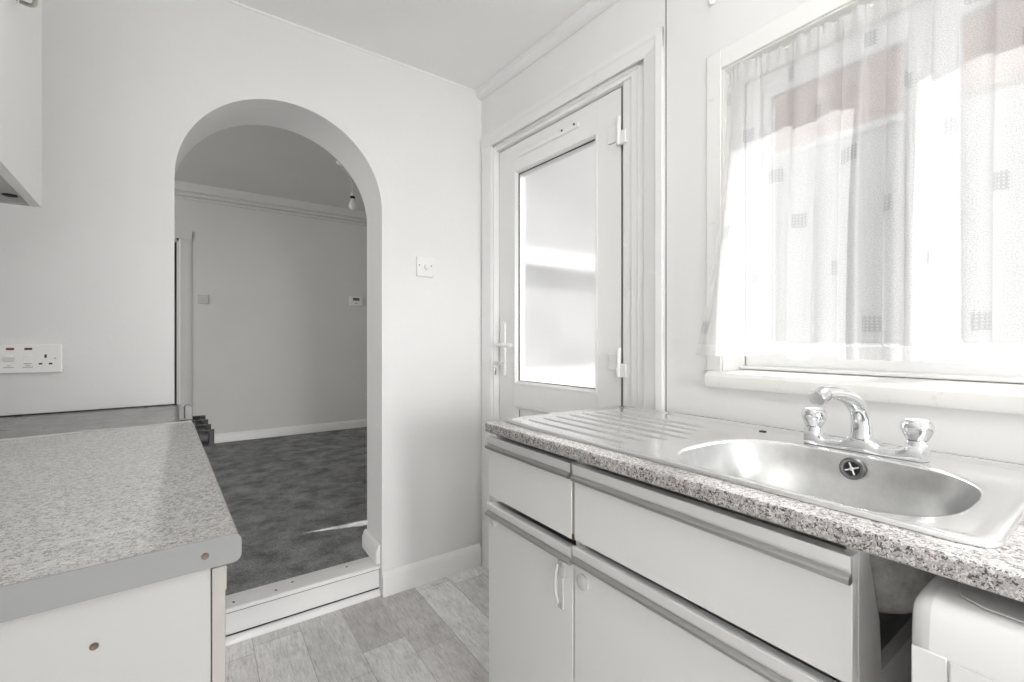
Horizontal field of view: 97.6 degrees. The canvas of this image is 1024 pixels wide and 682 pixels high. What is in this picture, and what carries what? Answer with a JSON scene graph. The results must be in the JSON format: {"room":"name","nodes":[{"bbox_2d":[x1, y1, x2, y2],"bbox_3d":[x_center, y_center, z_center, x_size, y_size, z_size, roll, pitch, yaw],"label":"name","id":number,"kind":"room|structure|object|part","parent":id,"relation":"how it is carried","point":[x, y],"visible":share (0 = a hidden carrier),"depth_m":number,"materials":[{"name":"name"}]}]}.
{"room":"kitchen","nodes":[
{"label":"kitchen","id":0,"kind":"room"},
{"bbox_2d":[0,0,480,595],"bbox_3d":[-1.581,-0.212,1.435,4.442,2.820,0.218,0,0,-35],"label":"wall","id":1,"kind":"structure","parent":0,"point":[130,88],"depth_m":1.69,"materials":[{"name":"paint"}]},
{"bbox_2d":[0,344,62,373],"bbox_3d":[-1.492,0.053,1.350,0.196,0.089,0.023,0,0,-35],"label":"socket","id":2,"kind":"object","parent":1,"relation":"attached to","point":[14,358],"visible":1,"depth_m":1.36,"materials":[{"name":"white plastic"}]},
{"bbox_2d":[0,404,213,446],"bbox_3d":[-1.222,0.653,1.253,0.627,0.945,0.440,0,0,-38],"label":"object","id":3,"kind":"object","parent":1,"relation":"attached to","point":[20,425],"visible":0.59,"depth_m":1.29,"materials":[{"name":"grey metal"}]},
{"bbox_3d":[-1.105,0.287,1.574,0.047,0.052,0.052,0,0,-38],"label":"knob","id":4,"kind":"part","parent":3,"relation":"part of","materials":[{"name":"black plastic"}]},
{"bbox_3d":[-1.040,0.287,1.491,0.047,0.052,0.052,0,0,-38],"label":"knob","id":5,"kind":"part","parent":3,"relation":"part of","materials":[{"name":"black plastic"}]},
{"bbox_3d":[-0.972,0.287,1.405,0.047,0.052,0.052,0,0,-38],"label":"knob","id":6,"kind":"part","parent":3,"relation":"part of","materials":[{"name":"black plastic"}]},
{"bbox_3d":[-0.907,0.287,1.322,0.047,0.052,0.052,0,0,-38],"label":"knob","id":7,"kind":"part","parent":3,"relation":"part of","materials":[{"name":"black plastic"}]},
{"bbox_2d":[225,0,475,91],"bbox_3d":[-0.894,-1.267,1.777,1.800,0.008,0.004,0,0,-35],"label":"trim","id":8,"kind":"structure","parent":1,"relation":"attached to","point":[231,1],"depth_m":1.90,"materials":[{"name":"paint"}]},
{"bbox_2d":[362,529,379,564],"bbox_3d":[-0.661,0.960,2.098,0.019,0.086,0.212,0,0,-35],"label":"baseboard","id":9,"kind":"structure","parent":1,"relation":"attached to","point":[370,545],"depth_m":2.07,"materials":[{"name":"white"}]},
{"bbox_2d":[416,256,433,277],"bbox_3d":[-0.406,-0.348,2.104,0.086,0.092,0.024,0,0,-35],"label":"light switch","id":10,"kind":"object","parent":1,"relation":"attached to","point":[424,265],"visible":1,"depth_m":2.10,"materials":[{"name":"white plastic"}]},
{"bbox_2d":[382,543,480,597],"bbox_3d":[-0.368,1.085,2.136,0.503,0.107,0.016,0,0,-35],"label":"baseboard","id":11,"kind":"structure","parent":1,"relation":"attached to","point":[399,579],"depth_m":2.12,"materials":[{"name":"white"}]},
{"bbox_2d":[174,125,365,210],"bbox_3d":[-2.538,-1.557,2.897,4.540,0.100,3.275,0,0,-35],"label":"ceiling","id":12,"kind":"structure","parent":0,"point":[258,159],"depth_m":3.89,"materials":[{"name":"paint"}]},
{"bbox_2d":[336,161,355,209],"bbox_3d":[-1.408,-1.314,3.807,0.167,0.385,0.084,0,0,-35],"label":"pendant bulb","id":13,"kind":"object","parent":12,"relation":"hanging from","point":[352,205],"visible":0.93,"depth_m":3.82,"materials":[{"name":"white glass"}]},
{"bbox_3d":[-1.366,-1.170,3.837,0.064,0.097,0.064,0,0,-35],"label":"bulb","id":14,"kind":"part","parent":13,"relation":"part of","materials":[{"name":"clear glass"}]},
{"bbox_2d":[174,198,366,433],"bbox_3d":[-3.418,-0.184,4.164,4.540,2.645,0.110,0,0,-35],"label":"wall","id":15,"kind":"structure","parent":0,"point":[278,341],"depth_m":4.73,"materials":[{"name":"paint"}]},
{"bbox_2d":[174,230,191,405],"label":"door","id":16,"kind":"structure","parent":15,"relation":"in","point":[182,239],"depth_m":4.29,"materials":[{"name":"paint"}]},
{"bbox_2d":[197,295,207,303],"bbox_3d":[-3.014,-0.407,4.369,0.088,0.086,0.014,0,0,-35],"label":"light switch","id":17,"kind":"object","parent":15,"relation":"attached to","point":[201,299],"visible":1,"depth_m":4.37,"materials":[{"name":"grey plastic"}]},
{"bbox_2d":[174,180,366,225],"bbox_3d":[-3.369,-1.431,4.093,4.340,0.152,0.061,0,0,-35],"label":"crown molding","id":18,"kind":"structure","parent":15,"relation":"attached to","point":[182,190],"depth_m":4.64,"materials":[{"name":"paint"}]},
{"bbox_2d":[214,419,366,442],"bbox_3d":[-2.341,0.963,4.834,1.806,0.090,0.017,0,0,-35],"label":"baseboard","id":19,"kind":"structure","parent":15,"relation":"attached to","point":[302,429],"depth_m":4.79,"materials":[{"name":"white wood"}]},
{"bbox_2d":[349,296,361,305],"bbox_3d":[-1.812,-0.462,5.196,0.142,0.112,0.028,0,0,-35],"label":"thermostat","id":20,"kind":"object","parent":15,"relation":"attached to","point":[353,300],"visible":1,"depth_m":5.18,"materials":[{"name":"white plastic"}]},
{"bbox_2d":[203,427,368,595],"bbox_3d":[-2.496,1.073,2.838,4.340,0.130,3.320,0,0,-35],"label":"floor","id":21,"kind":"structure","parent":0,"point":[297,504],"depth_m":2.85,"materials":[{"name":"grey carpet"}]},
{"bbox_2d":[226,563,488,681],"bbox_3d":[0.676,1.168,-0.535,2.400,0.060,5.750,0,0,-35],"label":"floor","id":22,"kind":"structure","parent":0,"point":[437,630],"depth_m":1.68,"materials":[{"name":"grey wood"}]},
{"bbox_2d":[0,565,226,681],"bbox_3d":[-0.818,0.695,0.664,0.584,0.884,0.858,0,0,-38],"label":"base cabinet","id":23,"kind":"object","parent":22,"relation":"on","point":[174,629],"visible":0.53,"depth_m":0.46,"materials":[{"name":"grey plastic"}]},
{"bbox_2d":[0,420,241,622],"bbox_3d":[-0.828,0.234,0.686,0.601,0.034,0.913,0,0,-38],"label":"countertop","id":24,"kind":"structure","parent":23,"relation":"on","point":[90,514],"depth_m":0.56,"materials":[{"name":"stone"}]},
{"bbox_3d":[-0.465,0.646,0.675,0.013,0.784,0.437,0,0,-38],"label":"door","id":25,"kind":"part","parent":23,"relation":"part of","materials":[{"name":"white wood"}]},
{"bbox_2d":[226,557,380,645],"bbox_3d":[-0.946,1.071,1.876,0.736,0.135,0.204,0,0,-35],"label":"step","id":26,"kind":"structure","parent":22,"relation":"on","point":[254,612],"depth_m":1.84,"materials":[{"name":"white wood"}]},
{"bbox_2d":[485,435,580,681],"bbox_3d":[0.234,0.697,1.266,0.516,0.881,0.354,0,0,-35],"label":"base cabinet","id":27,"kind":"object","parent":22,"relation":"on","point":[532,515],"visible":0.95,"depth_m":1.11,"materials":[{"name":"white laminate"}]},
{"bbox_3d":[0.039,0.370,1.136,0.017,0.135,0.346,0,0,-35],"label":"drawer","id":28,"kind":"part","parent":27,"relation":"part of","materials":[{"name":"grey plastic"}]},
{"bbox_3d":[0.038,0.474,1.132,0.024,0.034,0.350,0,0,-35],"label":"handle rail","id":29,"kind":"part","parent":27,"relation":"part of","materials":[{"name":"silver metal"}]},
{"bbox_3d":[0.037,0.286,1.134,0.024,0.034,0.346,0,0,-35],"label":"handle rail","id":30,"kind":"part","parent":27,"relation":"part of","materials":[{"name":"silver metal"}]},
{"bbox_3d":[0.041,0.754,1.134,0.017,0.527,0.350,0,0,-35],"label":"door","id":31,"kind":"part","parent":27,"relation":"part of","materials":[{"name":"grey plastic"}]},
{"bbox_2d":[570,462,912,681],"bbox_3d":[0.482,0.697,0.910,0.512,0.881,0.510,0,0,-35],"label":"base cabinet","id":32,"kind":"object","parent":22,"relation":"on","point":[670,586],"visible":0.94,"depth_m":0.72,"materials":[{"name":"grey plastic"}]},
{"bbox_3d":[0.289,0.750,0.777,0.017,0.536,0.509,0,0,-35],"label":"door","id":33,"kind":"part","parent":32,"relation":"part of","materials":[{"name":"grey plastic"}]},
{"bbox_3d":[0.286,0.465,0.775,0.024,0.034,0.509,0,0,-35],"label":"handle rail","id":34,"kind":"part","parent":32,"relation":"part of","materials":[{"name":"silver metal"}]},
{"bbox_3d":[0.286,0.287,0.775,0.024,0.034,0.509,0,0,-35],"label":"handle rail","id":35,"kind":"part","parent":32,"relation":"part of","materials":[{"name":"silver metal"}]},
{"bbox_2d":[485,411,1023,601],"bbox_3d":[0.652,0.241,0.730,0.599,0.026,1.694,0,0,-35],"label":"countertop","id":36,"kind":"structure","parent":32,"relation":"on","point":[1000,571],"depth_m":0.58,"materials":[{"name":"stone"}]},
{"bbox_2d":[505,405,1023,613],"bbox_3d":[0.452,0.306,1.021,0.503,0.171,0.967,0,0,-35],"label":"sink","id":37,"kind":"object","parent":36,"relation":"in","point":[961,499],"visible":0.58,"depth_m":0.87,"materials":[{"name":"silver metal"}]},
{"bbox_3d":[0.535,0.310,0.807,0.352,0.159,0.420,0,0,-35],"label":"bowl","id":38,"kind":"part","parent":37,"relation":"part of","materials":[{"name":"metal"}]},
{"bbox_2d":[801,386,934,462],"bbox_3d":[0.665,0.157,0.885,0.182,0.137,0.226,0,0,-35],"label":"mixer tap","id":39,"kind":"object","parent":37,"relation":"on","point":[917,433],"visible":1,"depth_m":0.89,"materials":[{"name":"silver metal"}]},
{"bbox_3d":[0.670,0.170,0.994,0.048,0.039,0.052,0,0,-35],"label":"knob","id":40,"kind":"part","parent":39,"relation":"part of","materials":[{"name":"silver metal"}]},
{"bbox_3d":[0.665,0.144,0.896,0.163,0.111,0.042,0,0,-26],"label":"spout","id":41,"kind":"part","parent":39,"relation":"part of","materials":[{"name":"silver metal"}]},
{"bbox_3d":[0.770,0.170,0.852,0.048,0.039,0.052,0,0,-35],"label":"knob","id":42,"kind":"part","parent":39,"relation":"part of","materials":[{"name":"silver metal"}]},
{"bbox_3d":[0.637,0.647,0.716,0.481,0.782,0.014,0,0,-35],"label":"panel","id":43,"kind":"part","parent":32,"relation":"part of","materials":[{"name":"grey plastic"}]},
{"bbox_2d":[911,575,1023,681],"bbox_3d":[0.809,0.702,0.391,0.544,0.853,0.595,0,0,-35],"label":"washing machine","id":44,"kind":"object","parent":22,"relation":"on","point":[961,632],"visible":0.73,"depth_m":0.47,"materials":[{"name":"white metal"}]},
{"bbox_3d":[0.445,0.434,0.478,0.002,0.207,0.028,0,0,-35],"label":"corner trim","id":45,"kind":"part","parent":44,"relation":"part of","materials":[{"name":"white plastic"}]},
{"bbox_3d":[0.608,0.399,0.243,0.004,0.132,0.541,0,0,-35],"label":"detergent drawer","id":46,"kind":"part","parent":44,"relation":"part of","materials":[{"name":"white plastic"}]},
{"bbox_3d":[0.812,0.276,0.410,0.479,0.002,0.512,0,0,-35],"label":"lid","id":47,"kind":"part","parent":44,"relation":"part of","materials":[{"name":"grey plastic"}]},
{"bbox_2d":[233,0,590,89],"bbox_3d":[0.692,-1.322,-0.469,2.600,0.100,5.940,0,0,-35],"label":"ceiling","id":48,"kind":"structure","parent":0,"point":[466,43],"depth_m":1.80,"materials":[{"name":"paint"}]},
{"bbox_2d":[481,0,665,562],"bbox_3d":[0.216,-0.067,1.932,0.130,2.410,1.088,0,0,-39],"label":"wall","id":49,"kind":"structure","parent":0,"point":[625,22],"depth_m":1.81,"materials":[{"name":"paint"}]},
{"bbox_2d":[476,0,618,100],"bbox_3d":[0.160,-1.250,1.868,0.037,0.043,1.050,0,0,-39],"label":"trim","id":50,"kind":"structure","parent":49,"relation":"attached to","point":[592,9],"depth_m":1.88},
{"bbox_2d":[480,26,663,568],"bbox_3d":[0.204,0.054,1.903,0.125,2.168,1.041,0,0,-39],"label":"door","id":51,"kind":"structure","parent":49,"relation":"in","point":[578,191],"depth_m":1.84,"materials":[{"name":"white plastic"}]},
{"bbox_3d":[-0.041,0.040,2.203,0.012,0.267,0.028,0,0,-39],"label":"handle","id":52,"kind":"part","parent":51,"relation":"part of","materials":[{"name":"white plastic"}]},
{"bbox_3d":[-0.030,0.021,2.142,0.051,0.020,0.128,0,0,-39],"label":"lever","id":53,"kind":"part","parent":51,"relation":"part of","materials":[{"name":"white plastic"}]},
{"bbox_3d":[0.195,0.645,1.966,0.030,0.677,0.508,0,0,-39],"label":"panel","id":54,"kind":"part","parent":51,"relation":"part of","materials":[{"name":"white plastic"}]},
{"bbox_3d":[0.189,-0.304,1.961,0.001,1.001,0.492,0,0,-39],"label":"pane","id":55,"kind":"part","parent":51,"relation":"part of","materials":[{"name":"glass"}]},
{"bbox_3d":[0.218,0.083,1.915,0.088,2.111,0.891,0,0,-39],"label":"frame","id":56,"kind":"part","parent":51,"relation":"part of","materials":[{"name":"white plastic"}]},
{"bbox_3d":[0.400,-0.743,1.636,0.012,0.050,0.044,0,0,-39],"label":"hinge plate","id":57,"kind":"part","parent":51,"relation":"part of","materials":[{"name":"white plastic"}]},
{"bbox_3d":[0.400,0.108,1.636,0.012,0.050,0.044,0,0,-39],"label":"hinge plate","id":58,"kind":"part","parent":51,"relation":"part of","materials":[{"name":"white plastic"}]},
{"bbox_2d":[666,0,1023,463],"bbox_3d":[1.865,-0.067,-0.311,0.203,2.410,4.560,0,0,-35],"label":"wall","id":59,"kind":"structure","parent":0,"point":[695,30],"depth_m":1.36,"materials":[{"name":"paint"}]},
{"bbox_2d":[708,0,716,6],"bbox_3d":[0.587,-1.015,1.323,0.029,0.038,0.024,0,0,-35],"label":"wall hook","id":60,"kind":"object","parent":59,"relation":"attached to","point":[711,2],"visible":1,"depth_m":1.32,"materials":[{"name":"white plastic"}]},
{"bbox_2d":[705,0,1023,414],"bbox_3d":[0.978,-0.359,0.930,0.220,0.987,1.132,0,0,-35],"label":"window","id":61,"kind":"structure","parent":59,"relation":"in","point":[991,387],"depth_m":1.13,"materials":[{"name":"white plastic"}]},
{"bbox_3d":[0.906,-0.381,0.884,0.005,0.943,1.127,0,0,-35],"label":"casing","id":62,"kind":"part","parent":61,"relation":"part of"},
{"bbox_2d":[727,0,881,77],"bbox_3d":[0.920,-0.772,0.898,0.006,0.010,1.013,0,0,-35],"label":"wire","id":63,"kind":"object","parent":61,"relation":"attached to","point":[879,0],"visible":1,"depth_m":1.15,"materials":[{"name":"white plastic"}]},
{"bbox_2d":[696,0,1023,364],"bbox_3d":[0.865,-0.370,0.911,0.078,0.831,1.067,0,0,-35],"label":"curtain","id":64,"kind":"object","parent":63,"relation":"hanging from","point":[1005,354],"visible":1,"depth_m":1.00,"materials":[{"name":"white fabric"}]},
{"bbox_3d":[0.951,0.110,0.906,0.148,0.049,1.122,0,0,-35],"label":"sill","id":65,"kind":"part","parent":61,"relation":"part of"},
{"bbox_3d":[0.999,0.079,0.953,0.055,0.010,1.017,0,0,-35],"label":"sub sill","id":66,"kind":"part","parent":61,"relation":"part of","materials":[{"name":"white plastic"}]},
{"bbox_3d":[0.090,-0.067,-1.129,0.198,2.410,6.120,0,0,-38],"label":"wall","id":67,"kind":"structure","parent":0,"visible":0},
{"bbox_2d":[0,0,41,207],"bbox_3d":[-1.047,-0.670,0.760,0.349,0.723,0.496,0,0,-38],"label":"upper cabinet","id":68,"kind":"object","parent":67,"relation":"attached to","point":[20,20],"visible":1,"depth_m":0.89,"materials":[{"name":"white laminate"}]},
{"label":"outside","id":69,"kind":"structure","parent":0,"visible":0},
{"bbox_3d":[3.740,1.288,3.817,7.500,0.200,16.000,0,0,-35],"label":"ground","id":70,"kind":"structure","parent":69,"visible":0},
{"bbox_2d":[775,0,1023,340],"bbox_3d":[4.407,-0.512,1.413,0.250,3.400,7.290,0,0,-35],"label":"wall","id":71,"kind":"structure","parent":70,"relation":"on","point":[842,235],"depth_m":3.45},
{"bbox_2d":[777,113,903,158],"bbox_3d":[2.697,-1.675,3.847,0.280,0.055,1.340,0,0,-35],"label":"trim","id":72,"kind":"structure","parent":71,"relation":"on","point":[902,113],"depth_m":3.61,"materials":[{"name":"white plastic"}]}
]}

